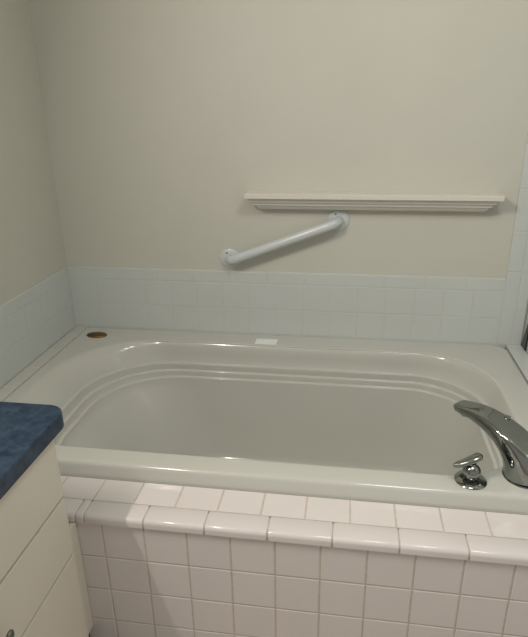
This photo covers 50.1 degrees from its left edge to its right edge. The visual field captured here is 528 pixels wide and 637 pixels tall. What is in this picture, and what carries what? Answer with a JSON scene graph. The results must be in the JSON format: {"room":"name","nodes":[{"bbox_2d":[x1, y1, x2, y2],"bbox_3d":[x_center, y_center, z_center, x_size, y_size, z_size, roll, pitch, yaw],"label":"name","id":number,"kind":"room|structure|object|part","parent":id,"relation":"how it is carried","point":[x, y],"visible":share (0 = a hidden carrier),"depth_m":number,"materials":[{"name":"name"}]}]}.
{"room":"bathroom","nodes":[
{"label":"bathroom","id":0,"kind":"room"},
{"bbox_2d":[0,0,74,384],"bbox_3d":[-1.156,0.035,0.590,0.100,2.415,3.608,2,22,8],"label":"wall","id":1,"kind":"structure","parent":0,"point":[32,250],"depth_m":2.04,"materials":[{"name":"beige paint"}]},
{"bbox_2d":[0,267,75,388],"bbox_3d":[-0.911,0.105,1.932,0.008,0.270,1.100,2,22,8],"label":"wall tiles","id":2,"kind":"structure","parent":1,"relation":"attached to","point":[34,320],"depth_m":2.14,"materials":[{"name":"white tile"}]},
{"bbox_2d":[0,326,86,401],"bbox_3d":[-0.868,0.241,2.063,0.052,0.080,0.944,2,22,8],"label":"trim","id":3,"kind":"structure","parent":1,"relation":"attached to","point":[11,386],"depth_m":2.13,"materials":[{"name":"white tile"}]},
{"bbox_2d":[28,0,527,348],"bbox_3d":[0.093,-0.597,2.156,2.075,2.415,0.100,2,22,8],"label":"wall","id":4,"kind":"structure","parent":0,"point":[161,116],"depth_m":2.06,"materials":[{"name":"beige paint"}]},
{"bbox_2d":[220,210,348,267],"bbox_3d":[0.070,-0.297,2.185,0.509,0.243,0.071,2,22,8],"label":"grab bar","id":5,"kind":"object","parent":4,"relation":"attached to","point":[338,220],"visible":0.99,"depth_m":2.15,"materials":[{"name":"white metal"}]},
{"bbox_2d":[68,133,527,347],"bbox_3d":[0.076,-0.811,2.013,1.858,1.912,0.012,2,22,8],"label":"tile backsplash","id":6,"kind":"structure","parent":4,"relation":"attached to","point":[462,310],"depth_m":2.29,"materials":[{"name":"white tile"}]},
{"bbox_2d":[244,190,504,211],"bbox_3d":[0.387,-0.428,2.074,0.919,0.064,0.086,2,22,8],"label":"wall shelf","id":7,"kind":"object","parent":4,"relation":"attached to","point":[314,200],"visible":1,"depth_m":2.05,"materials":[{"name":"white paint"}]},
{"bbox_3d":[0.388,-0.422,2.083,0.893,0.045,0.073,2,22,8],"label":"moulding","id":8,"kind":"part","parent":7,"relation":"part of","materials":[{"name":"white paint"}]},
{"bbox_2d":[505,344,527,383],"bbox_3d":[0.914,0.312,1.806,0.059,0.083,0.944,2,22,8],"label":"trim","id":9,"kind":"structure","parent":4,"relation":"attached to","point":[519,356],"depth_m":2.12,"materials":[{"name":"white tile"}]},
{"bbox_3d":[0.537,1.255,0.853,3.472,0.100,3.708,2,22,8],"label":"floor","id":10,"kind":"structure","parent":0,"visible":0},
{"bbox_2d":[0,439,92,636],"bbox_3d":[-0.760,0.703,1.133,0.578,0.763,0.762,2,22,8],"label":"vanity cabinet","id":11,"kind":"object","parent":10,"relation":"on","point":[44,593],"visible":0.95,"depth_m":1.21,"materials":[{"name":"beige paint"}]},
{"bbox_3d":[-0.490,0.604,1.057,0.030,0.022,0.048,2,22,8],"label":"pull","id":12,"kind":"part","parent":11,"relation":"part of","materials":[{"name":"grey metal"}]},
{"bbox_2d":[0,401,63,499],"bbox_3d":[-0.775,0.338,0.968,0.568,0.037,0.757,2,22,8],"label":"countertop","id":13,"kind":"structure","parent":11,"relation":"on","point":[26,429],"depth_m":1.17,"materials":[{"name":"blue laminate"}]},
{"bbox_3d":[-0.523,0.451,0.958,0.018,0.172,0.690,2,22,8],"label":"drawer","id":14,"kind":"part","parent":11,"relation":"part of","materials":[{"name":"beige paint"}]},
{"bbox_3d":[-0.520,0.612,1.020,0.018,0.159,0.690,2,22,8],"label":"drawer","id":15,"kind":"part","parent":11,"relation":"part of","materials":[{"name":"beige paint"}]},
{"bbox_3d":[-0.517,0.840,1.109,0.018,0.315,0.690,2,22,8],"label":"drawer","id":16,"kind":"part","parent":11,"relation":"part of","materials":[{"name":"beige paint"}]},
{"bbox_2d":[2,327,527,513],"bbox_3d":[0.021,0.438,1.994,1.742,0.579,0.958,2,22,8],"label":"bathtub","id":17,"kind":"object","parent":10,"relation":"on","point":[362,419],"depth_m":2.21,"materials":[{"name":"beige plastic"}]},
{"bbox_2d":[87,332,106,337],"bbox_3d":[-0.704,0.067,2.379,0.088,0.009,0.055,2,22,8],"label":"drain cover","id":18,"kind":"object","parent":17,"relation":"on","point":[91,334],"visible":1,"depth_m":2.37,"materials":[{"name":"gold metal"}]},
{"bbox_2d":[255,339,277,344],"bbox_3d":[0.009,0.094,2.293,0.087,0.001,0.052,2,22,8],"label":"sticker","id":19,"kind":"object","parent":17,"relation":"on","point":[258,341],"visible":1,"depth_m":2.29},
{"bbox_3d":[0.515,0.360,1.426,0.075,0.034,0.029,-5,22,-11],"label":"lever","id":20,"kind":"part","parent":17,"relation":"part of","materials":[{"name":"silver metal"}]},
{"bbox_3d":[0.529,0.379,1.436,0.080,0.077,0.080,17,28,39],"label":"faucet handle","id":21,"kind":"part","parent":17,"relation":"part of","materials":[{"name":"silver metal"}]},
{"bbox_2d":[453,400,527,489],"bbox_3d":[0.630,0.321,1.501,0.112,0.135,0.273,-14,25,-30],"label":"tub spout","id":22,"kind":"object","parent":17,"relation":"on","point":[510,438],"visible":1,"depth_m":1.45,"materials":[{"name":"silver metal"}]},
{"bbox_2d":[60,474,527,636],"bbox_3d":[0.105,0.706,1.484,1.550,0.476,0.149,2,22,8],"label":"tub surround","id":23,"kind":"object","parent":10,"relation":"on","point":[159,559],"visible":0.77,"depth_m":1.40,"materials":[{"name":"beige tile"}]},
{"bbox_3d":[0.979,-0.335,1.450,0.100,2.415,1.128,2,22,8],"label":"wall","id":24,"kind":"structure","parent":0,"visible":0},
{"bbox_2d":[521,324,527,350],"bbox_3d":[1.005,0.063,2.170,0.006,0.111,0.054,2,22,8],"label":"edging","id":25,"kind":"object","parent":24,"relation":"attached to","point":[525,338],"visible":1,"depth_m":2.16,"materials":[{"name":"grey metal"}]},
{"bbox_2d":[524,313,527,353],"bbox_3d":[0.927,-0.309,1.475,0.008,1.320,1.100,2,22,8],"label":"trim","id":26,"kind":"structure","parent":24,"relation":"attached to","point":[527,313],"depth_m":2.17,"materials":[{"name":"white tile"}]}
]}

